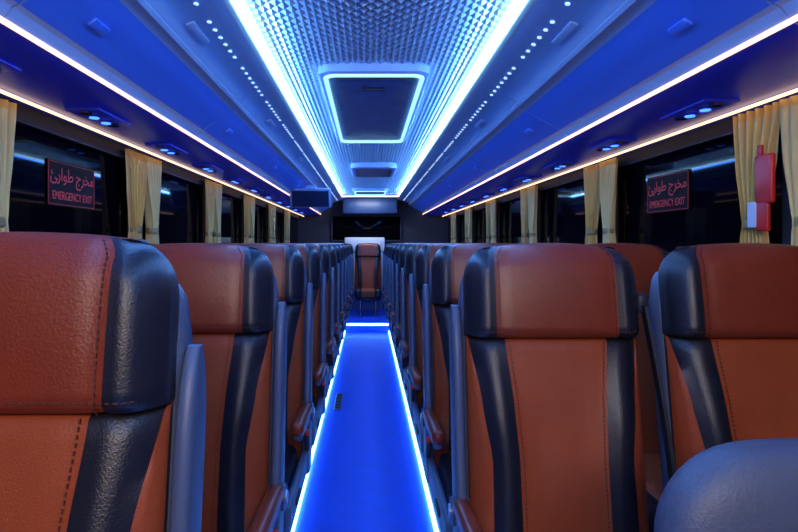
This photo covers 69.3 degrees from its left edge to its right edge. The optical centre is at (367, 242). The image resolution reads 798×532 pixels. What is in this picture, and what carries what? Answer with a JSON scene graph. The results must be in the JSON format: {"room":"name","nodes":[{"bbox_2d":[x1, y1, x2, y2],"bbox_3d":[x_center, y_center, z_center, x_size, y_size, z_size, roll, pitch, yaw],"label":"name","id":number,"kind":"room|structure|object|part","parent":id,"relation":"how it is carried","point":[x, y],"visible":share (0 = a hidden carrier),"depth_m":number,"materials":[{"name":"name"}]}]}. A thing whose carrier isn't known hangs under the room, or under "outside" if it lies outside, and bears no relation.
{"room":"vehicle interior","nodes":[
{"label":"vehicle interior","id":0,"kind":"room"},
{"bbox_2d":[0,96,299,242],"bbox_3d":[-1.296,0.260,4.500,0.065,2.320,12.400,0,0,0],"label":"wall","id":1,"kind":"structure","parent":0,"point":[27,117],"depth_m":2.75,"materials":[{"name":"grey plastic"}]},
{"bbox_2d":[8,124,126,237],"bbox_3d":[-1.313,-0.065,2.480,0.020,0.770,1.400,0,0,0],"label":"window","id":2,"kind":"structure","parent":1,"relation":"in","point":[29,211],"depth_m":2.42,"materials":[{"name":"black glass"}]},
{"bbox_2d":[47,158,93,209],"bbox_3d":[-1.297,-0.250,2.530,0.007,0.190,0.400,0,0,0],"label":"emergency exit sign","id":3,"kind":"object","parent":2,"relation":"attached to","point":[68,185],"visible":1,"depth_m":2.50,"materials":[{"name":"black"}]},
{"bbox_2d":[0,0,343,215],"bbox_3d":[-0.836,-0.630,4.497,0.852,0.467,12.387,0,0,0],"label":"luggage rack","id":4,"kind":"object","parent":1,"relation":"attached to","point":[187,83],"visible":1,"depth_m":2.20,"materials":[{"name":"blue"}]},
{"bbox_2d":[0,58,21,72],"bbox_3d":[-1.060,-0.492,1.510,0.130,0.022,0.300,0,0,0],"label":"light","id":5,"kind":"object","parent":4,"relation":"attached to","point":[6,64],"depth_m":1.62,"materials":[{"name":"blue plastic"}]},
{"bbox_2d":[64,107,131,127],"bbox_3d":[-1.060,-0.492,2.280,0.130,0.022,0.300,0,0,0],"label":"light","id":6,"kind":"object","parent":4,"relation":"attached to","point":[102,116],"depth_m":2.24,"materials":[{"name":"blue"}]},
{"bbox_2d":[0,89,303,216],"bbox_3d":[-1.190,-0.492,4.500,0.010,0.011,12.380,0,0,0],"label":"rail","id":7,"kind":"object","parent":4,"relation":"attached to","point":[1,91],"visible":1,"depth_m":2.59,"materials":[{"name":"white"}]},
{"bbox_2d":[0,99,16,231],"bbox_3d":[-1.236,-0.098,1.886,0.046,0.775,0.235,0,0,0],"label":"window curtain","id":8,"kind":"object","parent":7,"relation":"hanging from","point":[8,110],"visible":0.51,"depth_m":1.95,"materials":[{"name":"beige fabric"}]},
{"bbox_2d":[125,149,147,238],"bbox_3d":[-1.236,-0.098,3.075,0.046,0.775,0.235,0,0,0],"label":"window curtain","id":9,"kind":"object","parent":7,"relation":"hanging from","point":[136,169],"visible":0.58,"depth_m":3.05,"materials":[{"name":"beige fabric"}]},
{"bbox_2d":[144,155,161,243],"bbox_3d":[-1.236,-0.098,3.290,0.046,0.775,0.235,0,0,0],"label":"window curtain","id":10,"kind":"object","parent":7,"relation":"hanging from","point":[154,167],"visible":0.66,"depth_m":3.27,"materials":[{"name":"beige fabric"}]},
{"bbox_2d":[205,179,215,242],"bbox_3d":[-1.236,-0.098,4.492,0.046,0.775,0.235,0,0,0],"label":"window curtain","id":11,"kind":"object","parent":7,"relation":"hanging from","point":[210,191],"visible":0.66,"depth_m":4.45,"materials":[{"name":"beige fabric"}]},
{"bbox_2d":[213,183,221,242],"bbox_3d":[-1.236,-0.098,4.706,0.046,0.775,0.235,0,0,0],"label":"window curtain","id":12,"kind":"object","parent":7,"relation":"hanging from","point":[218,194],"visible":0.54,"depth_m":4.68,"materials":[{"name":"beige fabric"}]},
{"bbox_2d":[244,195,250,242],"bbox_3d":[-1.236,-0.098,5.895,0.046,0.775,0.235,0,0,0],"label":"window curtain","id":13,"kind":"object","parent":7,"relation":"hanging from","point":[247,204],"visible":0.62,"depth_m":5.84,"materials":[{"name":"beige fabric"}]},
{"bbox_2d":[250,197,254,242],"bbox_3d":[-1.236,-0.098,6.110,0.046,0.775,0.235,0,0,0],"label":"window curtain","id":14,"kind":"object","parent":7,"relation":"hanging from","point":[252,221],"visible":0.46,"depth_m":6.08,"materials":[{"name":"beige fabric"}]},
{"bbox_2d":[268,204,272,242],"bbox_3d":[-1.236,-0.098,7.292,0.046,0.775,0.235,0,0,0],"label":"window curtain","id":15,"kind":"object","parent":7,"relation":"hanging from","point":[270,208],"visible":0.62,"depth_m":7.24,"materials":[{"name":"beige fabric"}]},
{"bbox_2d":[272,205,275,242],"bbox_3d":[-1.236,-0.098,7.506,0.046,0.775,0.235,0,0,0],"label":"window curtain","id":16,"kind":"object","parent":7,"relation":"hanging from","point":[274,207],"visible":0.44,"depth_m":7.49,"materials":[{"name":"beige fabric"}]},
{"bbox_2d":[284,210,287,242],"bbox_3d":[-1.236,-0.098,8.695,0.046,0.775,0.235,0,0,0],"label":"window curtain","id":17,"kind":"object","parent":7,"relation":"hanging from","point":[285,211],"visible":0.64,"depth_m":8.63,"materials":[{"name":"beige fabric"}]},
{"bbox_2d":[288,212,289,242],"bbox_3d":[-1.236,-0.098,8.910,0.046,0.775,0.235,0,0,0],"label":"window curtain","id":18,"kind":"object","parent":7,"relation":"hanging from","point":[288,212],"visible":0.34,"depth_m":8.89,"materials":[{"name":"beige fabric"}]},
{"bbox_2d":[145,143,188,154],"bbox_3d":[-1.060,-0.492,3.050,0.130,0.022,0.300,0,0,0],"label":"light","id":19,"kind":"object","parent":4,"relation":"attached to","point":[166,148],"depth_m":3.00,"materials":[{"name":"blue"}]},
{"bbox_2d":[192,164,222,171],"bbox_3d":[-1.060,-0.492,3.820,0.130,0.022,0.300,0,0,0],"label":"light","id":20,"kind":"object","parent":4,"relation":"attached to","point":[204,167],"depth_m":3.77,"materials":[{"name":"blue"}]},
{"bbox_2d":[222,178,246,183],"bbox_3d":[-1.060,-0.492,4.590,0.130,0.022,0.300,0,0,0],"label":"light","id":21,"kind":"object","parent":4,"relation":"attached to","point":[232,180],"depth_m":4.53,"materials":[{"name":"blue"}]},
{"bbox_2d":[244,187,263,191],"bbox_3d":[-1.060,-0.492,5.360,0.130,0.022,0.300,0,0,0],"label":"light","id":22,"kind":"object","parent":4,"relation":"attached to","point":[252,189],"depth_m":5.29,"materials":[{"name":"blue"}]},
{"bbox_2d":[260,195,276,197],"bbox_3d":[-1.060,-0.492,6.130,0.130,0.022,0.300,0,0,0],"label":"light","id":23,"kind":"object","parent":4,"relation":"attached to","point":[265,196],"depth_m":6.09,"materials":[{"name":"blue plastic"}]},
{"bbox_2d":[272,200,286,202],"bbox_3d":[-1.060,-0.492,6.900,0.130,0.022,0.300,0,0,0],"label":"light","id":24,"kind":"object","parent":4,"relation":"attached to","point":[277,201],"depth_m":6.82,"materials":[{"name":"blue plastic"}]},
{"bbox_2d":[289,186,330,207],"bbox_3d":[-0.640,-0.518,6.420,0.460,0.244,0.179,0,0,0],"label":"monitor","id":25,"kind":"object","parent":4,"relation":"on","point":[309,196],"depth_m":6.38,"materials":[{"name":"black"}]},
{"bbox_2d":[143,174,202,243],"bbox_3d":[-1.313,-0.065,3.890,0.020,0.770,1.420,0,0,0],"label":"window","id":26,"kind":"structure","parent":1,"relation":"in","point":[181,202],"depth_m":3.98,"materials":[{"name":"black glass"}]},
{"bbox_2d":[221,194,241,242],"bbox_3d":[-1.313,-0.065,5.300,0.020,0.770,1.400,0,0,0],"label":"window","id":27,"kind":"structure","parent":1,"relation":"in","point":[231,211],"depth_m":5.50,"materials":[{"name":"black glass"}]},
{"bbox_2d":[254,205,265,242],"bbox_3d":[-1.313,-0.065,6.700,0.020,0.770,1.400,0,0,0],"label":"window","id":28,"kind":"structure","parent":1,"relation":"in","point":[260,212],"depth_m":6.98,"materials":[{"name":"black glass"}]},
{"bbox_2d":[275,212,281,242],"bbox_3d":[-1.313,-0.065,8.100,0.020,0.770,1.400,0,0,0],"label":"window","id":29,"kind":"structure","parent":1,"relation":"in","point":[278,222],"depth_m":8.38,"materials":[{"name":"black glass"}]},
{"bbox_2d":[290,217,297,242],"bbox_3d":[-1.313,-0.065,9.750,0.020,0.770,1.900,0,0,0],"label":"window","id":30,"kind":"structure","parent":1,"relation":"in","point":[293,222],"depth_m":10.07,"materials":[{"name":"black glass"}]},
{"bbox_2d":[294,332,433,531],"bbox_3d":[-0.018,1.385,3.500,0.685,0.070,10.400,0,0,0],"label":"floor","id":31,"kind":"structure","parent":0,"point":[364,475],"depth_m":3.61,"materials":[{"name":"plastic"}]},
{"bbox_2d":[333,393,342,409],"bbox_3d":[-0.250,1.345,4.900,0.060,0.009,0.500,0,0,0],"label":"floor vent grille","id":32,"kind":"object","parent":31,"relation":"in","point":[339,396],"visible":1,"depth_m":4.87,"materials":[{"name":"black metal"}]},
{"bbox_2d":[298,197,447,307],"bbox_3d":[0.100,0.245,10.730,2.900,2.350,0.060,0,0,0],"label":"wall","id":33,"kind":"structure","parent":0,"point":[417,227],"depth_m":10.70,"materials":[{"name":"grey plastic"}]},
{"bbox_2d":[331,215,401,241],"bbox_3d":[-0.030,-0.273,10.668,1.320,0.495,0.055,0,0,0],"label":"window","id":34,"kind":"structure","parent":33,"relation":"in","point":[389,227],"depth_m":10.66,"materials":[{"name":"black glass"}]},
{"bbox_2d":[238,0,519,195],"bbox_3d":[0.036,-0.825,4.314,0.961,0.019,11.928,0,0,0],"label":"panel","id":35,"kind":"object","parent":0,"point":[453,37],"depth_m":2.45,"materials":[{"name":"plastic"}]},
{"bbox_2d":[232,0,526,196],"bbox_3d":[0.036,-0.782,4.010,0.947,0.014,11.321,0,0,0],"label":"led strip","id":36,"kind":"object","parent":35,"relation":"attached to","point":[236,3],"depth_m":2.60,"materials":[{"name":"white plastic"}]},
{"bbox_2d":[345,308,441,531],"bbox_3d":[0.100,1.310,4.500,2.800,0.220,12.400,0,0,0],"label":"floor","id":37,"kind":"structure","parent":0,"point":[367,316],"depth_m":8.70,"materials":[{"name":"plastic"}]},
{"bbox_2d":[345,243,353,281],"bbox_3d":[-0.480,0.600,9.701,0.460,1.200,0.728,0,0,0],"label":"passenger seat","id":38,"kind":"object","parent":37,"relation":"on","point":[350,245],"visible":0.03,"depth_m":9.95,"materials":[{"name":"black leather"}]},
{"bbox_2d":[345,237,384,309],"bbox_3d":[-0.060,0.550,10.413,0.720,1.300,0.314,0,0,0],"label":"cabinet","id":39,"kind":"object","parent":37,"relation":"on","point":[365,305],"visible":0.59,"depth_m":10.29,"materials":[{"name":"white plastic"}]},
{"bbox_2d":[355,243,380,315],"bbox_3d":[0.000,0.600,9.701,0.460,1.200,0.728,0,0,0],"label":"passenger seat","id":40,"kind":"object","parent":37,"relation":"on","point":[367,255],"visible":1,"depth_m":9.86,"materials":[{"name":"orange leather"}]},
{"bbox_2d":[382,243,393,304],"bbox_3d":[0.481,0.600,8.161,0.559,1.200,0.728,0,0,0],"label":"passenger seat","id":41,"kind":"object","parent":37,"relation":"on","point":[391,243],"visible":0.09,"depth_m":8.38,"materials":[{"name":"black leather"}]},
{"bbox_2d":[383,243,396,311],"bbox_3d":[0.481,0.600,7.391,0.559,1.200,0.728,0,0,0],"label":"passenger seat","id":42,"kind":"object","parent":37,"relation":"on","point":[388,247],"visible":0.07,"depth_m":7.61,"materials":[{"name":"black leather"}]},
{"bbox_2d":[385,243,401,322],"bbox_3d":[0.481,0.600,6.621,0.559,1.200,0.728,0,0,0],"label":"passenger seat","id":43,"kind":"object","parent":37,"relation":"on","point":[392,245],"visible":0.11,"depth_m":6.84,"materials":[{"name":"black leather"}]},
{"bbox_2d":[387,243,406,334],"bbox_3d":[0.481,0.600,5.851,0.559,1.200,0.728,0,0,0],"label":"passenger seat","id":44,"kind":"object","parent":37,"relation":"on","point":[396,245],"visible":0.13,"depth_m":6.08,"materials":[{"name":"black leather"}]},
{"bbox_2d":[390,243,414,346],"bbox_3d":[0.481,0.600,5.081,0.559,1.200,0.728,0,0,0],"label":"passenger seat","id":45,"kind":"object","parent":37,"relation":"on","point":[397,251],"visible":0.12,"depth_m":5.30,"materials":[{"name":"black leather"}]},
{"bbox_2d":[394,243,424,369],"bbox_3d":[0.481,0.600,4.311,0.559,1.200,0.728,0,0,0],"label":"passenger seat","id":46,"kind":"object","parent":37,"relation":"on","point":[397,326],"visible":0.19,"depth_m":4.53,"materials":[{"name":"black leather"}]},
{"bbox_2d":[399,243,440,401],"bbox_3d":[0.481,0.600,3.541,0.559,1.200,0.728,0,0,0],"label":"passenger seat","id":47,"kind":"object","parent":37,"relation":"on","point":[411,254],"visible":0.14,"depth_m":3.75,"materials":[{"name":"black leather"}]},
{"bbox_2d":[407,243,468,452],"bbox_3d":[0.481,0.600,2.771,0.559,1.200,0.728,0,0,0],"label":"passenger seat","id":48,"kind":"object","parent":37,"relation":"on","point":[424,257],"visible":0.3,"depth_m":2.98,"materials":[{"name":"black leather"}]},
{"bbox_2d":[420,243,508,531],"bbox_3d":[0.481,0.600,2.001,0.559,1.200,0.728,0,0,0],"label":"passenger seat","id":49,"kind":"object","parent":37,"relation":"on","point":[449,262],"visible":0.3,"depth_m":2.20,"materials":[{"name":"orange leather"}]},
{"bbox_2d":[448,243,675,531],"bbox_3d":[0.481,0.600,1.231,0.559,1.200,0.728,0,0,0],"label":"passenger seat","id":50,"kind":"object","parent":37,"relation":"on","point":[547,434],"visible":0.99,"depth_m":1.42,"materials":[{"name":"orange leather"}]},
{"bbox_2d":[586,243,669,531],"bbox_3d":[0.990,0.600,2.001,0.460,1.200,0.728,0,0,0],"label":"passenger seat","id":51,"kind":"object","parent":37,"relation":"on","point":[645,260],"visible":0.13,"depth_m":2.17,"materials":[{"name":"orange leather"}]},
{"bbox_2d":[648,243,797,489],"bbox_3d":[0.990,0.600,1.231,0.460,1.200,0.728,0,0,0],"label":"passenger seat","id":52,"kind":"object","parent":37,"relation":"on","point":[724,316],"visible":0.78,"depth_m":1.43,"materials":[{"name":"orange leather"}]},
{"bbox_2d":[654,438,797,531],"bbox_3d":[0.650,0.739,0.594,0.500,0.922,0.507,0,0,0],"label":"seat","id":53,"kind":"object","parent":37,"relation":"on","point":[743,485],"visible":1,"depth_m":0.76,"materials":[{"name":"blue"}]},
{"bbox_2d":[447,98,791,244],"bbox_3d":[1.488,0.260,4.500,0.065,2.320,12.400,0,0,0],"label":"wall","id":54,"kind":"structure","parent":0,"point":[722,129],"depth_m":2.95,"materials":[{"name":"grey plastic"}]},
{"bbox_2d":[448,219,450,242],"bbox_3d":[1.505,-0.065,10.100,0.020,0.770,1.200,0,0,0],"label":"window","id":55,"kind":"structure","parent":54,"relation":"in","point":[449,220],"depth_m":10.57,"materials":[{"name":"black glass"}]},
{"bbox_2d":[459,215,464,242],"bbox_3d":[1.505,-0.065,8.800,0.020,0.770,1.400,0,0,0],"label":"window","id":56,"kind":"structure","parent":54,"relation":"in","point":[462,217],"depth_m":9.11,"materials":[{"name":"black glass"}]},
{"bbox_2d":[475,208,485,242],"bbox_3d":[1.505,-0.065,7.350,0.020,0.770,1.500,0,0,0],"label":"window","id":57,"kind":"structure","parent":54,"relation":"in","point":[480,215],"depth_m":7.66,"materials":[{"name":"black glass"}]},
{"bbox_2d":[500,198,528,242],"bbox_3d":[1.505,-0.065,5.825,0.020,0.770,1.550,0,0,0],"label":"window","id":58,"kind":"structure","parent":54,"relation":"in","point":[510,212],"depth_m":6.04,"materials":[{"name":"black glass"}]},
{"bbox_2d":[541,180,602,243],"bbox_3d":[1.505,-0.065,4.275,0.020,0.770,1.550,0,0,0],"label":"window","id":59,"kind":"structure","parent":54,"relation":"in","point":[563,219],"depth_m":4.36,"materials":[{"name":"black glass"}]},
{"bbox_2d":[396,0,797,215],"bbox_3d":[0.990,-0.672,4.497,0.948,0.382,12.387,0,0,0],"label":"luggage rack","id":60,"kind":"object","parent":54,"relation":"attached to","point":[568,85],"visible":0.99,"depth_m":2.19,"materials":[{"name":"blue"}]},
{"bbox_2d":[465,199,480,202],"bbox_3d":[1.230,-0.492,6.770,0.130,0.022,0.300,0,0,0],"label":"light","id":61,"kind":"object","parent":60,"relation":"attached to","point":[466,200],"depth_m":6.69,"materials":[{"name":"blue plastic"}]},
{"bbox_2d":[477,193,494,197],"bbox_3d":[1.230,-0.492,6.000,0.130,0.022,0.300,0,0,0],"label":"light","id":62,"kind":"object","parent":60,"relation":"attached to","point":[483,195],"depth_m":5.93,"materials":[{"name":"blue plastic"}]},
{"bbox_2d":[493,186,514,190],"bbox_3d":[1.230,-0.492,5.230,0.130,0.022,0.300,0,0,0],"label":"light","id":63,"kind":"object","parent":60,"relation":"attached to","point":[500,188],"depth_m":5.18,"materials":[{"name":"blue"}]},
{"bbox_2d":[514,176,540,181],"bbox_3d":[1.230,-0.492,4.460,0.130,0.022,0.300,0,0,0],"label":"light","id":64,"kind":"object","parent":60,"relation":"attached to","point":[518,178],"depth_m":4.41,"materials":[{"name":"blue"}]},
{"bbox_2d":[543,161,577,169],"bbox_3d":[1.230,-0.492,3.690,0.130,0.022,0.300,0,0,0],"label":"light","id":65,"kind":"object","parent":60,"relation":"attached to","point":[553,165],"depth_m":3.64,"materials":[{"name":"blue"}]},
{"bbox_2d":[587,138,636,151],"bbox_3d":[1.230,-0.492,2.920,0.130,0.022,0.300,0,0,0],"label":"light","id":66,"kind":"object","parent":60,"relation":"attached to","point":[604,144],"depth_m":2.87,"materials":[{"name":"blue"}]},
{"bbox_2d":[442,88,797,216],"bbox_3d":[1.380,-0.492,4.500,0.010,0.011,12.380,0,0,0],"label":"led strip","id":67,"kind":"object","parent":60,"relation":"attached to","point":[796,89],"visible":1,"depth_m":2.56,"materials":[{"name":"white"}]},
{"bbox_2d":[451,214,452,242],"bbox_3d":[1.410,-0.098,9.616,0.046,0.775,0.235,0,0,0],"label":"window curtain","id":68,"kind":"object","parent":67,"relation":"hanging from","point":[451,214],"visible":0.5,"depth_m":9.59,"materials":[{"name":"beige fabric"}]},
{"bbox_2d":[453,213,455,242],"bbox_3d":[1.410,-0.098,9.382,0.046,0.775,0.235,0,0,0],"label":"window curtain","id":69,"kind":"object","parent":67,"relation":"hanging from","point":[454,214],"visible":0.64,"depth_m":9.32,"materials":[{"name":"beige fabric"}]},
{"bbox_2d":[465,209,467,242],"bbox_3d":[1.410,-0.098,8.220,0.046,0.775,0.235,0,0,0],"label":"window curtain","id":70,"kind":"object","parent":67,"relation":"hanging from","point":[466,227],"visible":0.46,"depth_m":8.19,"materials":[{"name":"beige fabric"}]},
{"bbox_2d":[467,207,471,242],"bbox_3d":[1.410,-0.098,7.985,0.046,0.775,0.235,0,0,0],"label":"window curtain","id":71,"kind":"object","parent":67,"relation":"hanging from","point":[469,211],"visible":0.59,"depth_m":7.92,"materials":[{"name":"beige fabric"}]},
{"bbox_2d":[486,201,490,242],"bbox_3d":[1.410,-0.098,6.716,0.046,0.775,0.235,0,0,0],"label":"window curtain","id":72,"kind":"object","parent":67,"relation":"hanging from","point":[488,226],"visible":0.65,"depth_m":6.69,"materials":[{"name":"beige fabric"}]},
{"bbox_2d":[490,199,496,242],"bbox_3d":[1.410,-0.098,6.482,0.046,0.775,0.235,0,0,0],"label":"window curtain","id":73,"kind":"object","parent":67,"relation":"hanging from","point":[492,202],"visible":0.65,"depth_m":6.43,"materials":[{"name":"beige fabric"}]},
{"bbox_2d":[520,188,528,242],"bbox_3d":[1.410,-0.098,5.170,0.046,0.775,0.235,0,0,0],"label":"window curtain","id":74,"kind":"object","parent":67,"relation":"hanging from","point":[524,192],"visible":0.54,"depth_m":5.14,"materials":[{"name":"beige fabric"}]},
{"bbox_2d":[528,185,537,242],"bbox_3d":[1.410,-0.098,4.935,0.046,0.775,0.235,0,0,0],"label":"window curtain","id":75,"kind":"object","parent":67,"relation":"hanging from","point":[533,190],"visible":0.66,"depth_m":4.88,"materials":[{"name":"beige fabric"}]},
{"bbox_2d":[583,163,599,243],"bbox_3d":[1.410,-0.098,3.616,0.046,0.775,0.235,0,0,0],"label":"window curtain","id":76,"kind":"object","parent":67,"relation":"hanging from","point":[591,173],"visible":0.62,"depth_m":3.60,"materials":[{"name":"beige fabric"}]},
{"bbox_2d":[599,157,617,242],"bbox_3d":[1.410,-0.098,3.382,0.046,0.775,0.235,0,0,0],"label":"window curtain","id":77,"kind":"object","parent":67,"relation":"hanging from","point":[608,169],"visible":0.59,"depth_m":3.34,"materials":[{"name":"beige fabric"}]},
{"bbox_2d":[733,102,779,243],"bbox_3d":[1.410,-0.098,2.090,0.046,0.775,0.235,0,0,0],"label":"window curtain","id":78,"kind":"object","parent":67,"relation":"hanging from","point":[761,126],"visible":0.4,"depth_m":2.12,"materials":[{"name":"beige fabric"}]},
{"bbox_2d":[747,145,775,231],"bbox_3d":[1.365,-0.190,1.998,0.021,0.300,0.120,0,0,0],"label":"pouch","id":79,"kind":"object","parent":78,"relation":"attached to","point":[759,211],"visible":1,"depth_m":1.98,"materials":[{"name":"red plastic"}]},
{"bbox_2d":[779,95,797,245],"bbox_3d":[1.410,-0.098,1.855,0.046,0.775,0.235,0,0,0],"label":"window curtain","id":80,"kind":"object","parent":67,"relation":"hanging from","point":[788,107],"visible":0.7,"depth_m":1.90,"materials":[{"name":"beige fabric"}]},
{"bbox_2d":[660,98,739,120],"bbox_3d":[1.230,-0.492,2.150,0.130,0.022,0.300,0,0,0],"label":"light","id":81,"kind":"object","parent":60,"relation":"attached to","point":[693,108],"depth_m":2.11,"materials":[{"name":"blue"}]},
{"bbox_2d":[618,128,781,252],"bbox_3d":[1.505,-0.065,2.735,0.020,0.770,1.530,0,0,0],"label":"window","id":82,"kind":"structure","parent":54,"relation":"in","point":[713,216],"depth_m":2.64,"materials":[{"name":"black glass"}]},
{"bbox_2d":[647,169,689,213],"bbox_3d":[1.489,-0.250,2.870,0.007,0.190,0.400,0,0,0],"label":"emergency exit sign","id":83,"kind":"object","parent":82,"relation":"attached to","point":[669,192],"visible":1,"depth_m":2.84,"materials":[{"name":"black"}]},
{"bbox_3d":[-0.830,1.310,3.500,0.940,0.220,10.400,0,0,0],"label":"floor","id":84,"kind":"structure","parent":0,"visible":0},
{"bbox_2d":[0,232,205,531],"bbox_3d":[-0.503,0.584,0.541,0.559,1.200,0.728,0,0,0],"label":"passenger seat","id":85,"kind":"object","parent":84,"relation":"on","point":[103,373],"visible":1,"depth_m":0.75,"materials":[{"name":"orange leather"}]},
{"bbox_2d":[152,243,288,531],"bbox_3d":[-0.491,0.600,1.311,0.559,1.200,0.728,0,0,0],"label":"passenger seat","id":86,"kind":"object","parent":84,"relation":"on","point":[239,319],"visible":0.54,"depth_m":1.51,"materials":[{"name":"orange leather"}]},
{"bbox_2d":[232,243,314,531],"bbox_3d":[-0.491,0.600,2.081,0.559,1.200,0.728,0,0,0],"label":"passenger seat","id":87,"kind":"object","parent":84,"relation":"on","point":[289,269],"visible":0.3,"depth_m":2.28,"materials":[{"name":"orange leather"}]},
{"bbox_2d":[269,243,327,445],"bbox_3d":[-0.491,0.600,2.851,0.559,1.200,0.728,0,0,0],"label":"passenger seat","id":88,"kind":"object","parent":84,"relation":"on","point":[311,258],"visible":0.23,"depth_m":3.06,"materials":[{"name":"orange leather"}]},
{"bbox_2d":[295,243,335,397],"bbox_3d":[-0.491,0.600,3.621,0.559,1.200,0.728,0,0,0],"label":"passenger seat","id":89,"kind":"object","parent":84,"relation":"on","point":[323,253],"visible":0.2,"depth_m":3.83,"materials":[{"name":"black leather"}]},
{"bbox_2d":[311,243,341,367],"bbox_3d":[-0.491,0.600,4.391,0.559,1.200,0.728,0,0,0],"label":"passenger seat","id":90,"kind":"object","parent":84,"relation":"on","point":[337,325],"visible":0.18,"depth_m":4.61,"materials":[{"name":"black leather"}]},
{"bbox_2d":[321,243,344,345],"bbox_3d":[-0.491,0.600,5.161,0.559,1.200,0.728,0,0,0],"label":"passenger seat","id":91,"kind":"object","parent":84,"relation":"on","point":[336,248],"visible":0.12,"depth_m":5.38,"materials":[{"name":"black leather"}]},
{"bbox_2d":[329,243,347,330],"bbox_3d":[-0.491,0.600,5.931,0.559,1.200,0.728,0,0,0],"label":"passenger seat","id":92,"kind":"object","parent":84,"relation":"on","point":[338,245],"visible":0.08,"depth_m":6.15,"materials":[{"name":"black leather"}]},
{"bbox_2d":[334,243,349,319],"bbox_3d":[-0.491,0.600,6.701,0.559,1.200,0.728,0,0,0],"label":"passenger seat","id":93,"kind":"object","parent":84,"relation":"on","point":[342,245],"visible":0.14,"depth_m":6.92,"materials":[{"name":"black leather"}]},
{"bbox_2d":[338,243,351,311],"bbox_3d":[-0.491,0.600,7.471,0.559,1.200,0.728,0,0,0],"label":"passenger seat","id":94,"kind":"object","parent":84,"relation":"on","point":[345,245],"visible":0.12,"depth_m":7.69,"materials":[{"name":"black leather"}]},
{"bbox_2d":[342,243,353,304],"bbox_3d":[-0.491,0.600,8.241,0.559,1.200,0.728,0,0,0],"label":"passenger seat","id":95,"kind":"object","parent":84,"relation":"on","point":[352,287],"visible":0.09,"depth_m":8.46,"materials":[{"name":"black leather"}]},
{"bbox_2d":[291,323,438,531],"bbox_3d":[-0.018,1.280,3.500,0.685,0.129,10.400,0,0,0],"label":"led strip","id":96,"kind":"object","parent":84,"relation":"attached to","point":[432,514],"visible":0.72,"depth_m":3.77,"materials":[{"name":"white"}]},
{"bbox_3d":[0.100,-0.897,4.500,2.900,0.065,12.400,0,0,0],"label":"ceiling","id":97,"kind":"structure","parent":0,"visible":0},
{"bbox_2d":[342,198,396,214],"bbox_3d":[0.035,-0.665,10.450,0.980,0.290,0.450,0,0,0],"label":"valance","id":98,"kind":"object","parent":97,"relation":"attached to","point":[350,206],"visible":1,"depth_m":10.23,"materials":[{"name":"grey plastic"}]},
{"bbox_2d":[352,188,387,195],"bbox_3d":[0.035,-0.800,9.000,0.540,0.060,0.750,0,0,0],"label":"roof hatch","id":99,"kind":"object","parent":97,"relation":"attached to","point":[356,191],"visible":1,"depth_m":8.68,"materials":[{"name":"blue"}]},
{"bbox_3d":[0.035,-0.783,9.000,0.446,0.025,0.656,0,0,0],"label":"panel","id":100,"kind":"part","parent":99,"relation":"part of","materials":[{"name":"blue"}]},
{"bbox_2d":[318,62,429,142],"bbox_3d":[0.028,-0.800,3.550,0.525,0.060,1.830,0,0,0],"label":"roof hatch","id":101,"kind":"object","parent":97,"relation":"attached to","point":[375,102],"visible":0.99,"depth_m":3.10,"materials":[{"name":"blue"}]},
{"bbox_3d":[0.028,-0.783,3.550,0.439,0.025,1.744,0,0,0],"label":"panel","id":102,"kind":"part","parent":101,"relation":"part of","materials":[{"name":"blue"}]},
{"bbox_2d":[351,162,396,176],"bbox_3d":[0.060,-0.795,6.300,0.480,0.070,0.840,0,0,0],"label":"ceiling vent","id":103,"kind":"object","parent":97,"relation":"in","point":[360,169],"visible":0.99,"depth_m":5.97,"materials":[{"name":"blue"}]}
]}

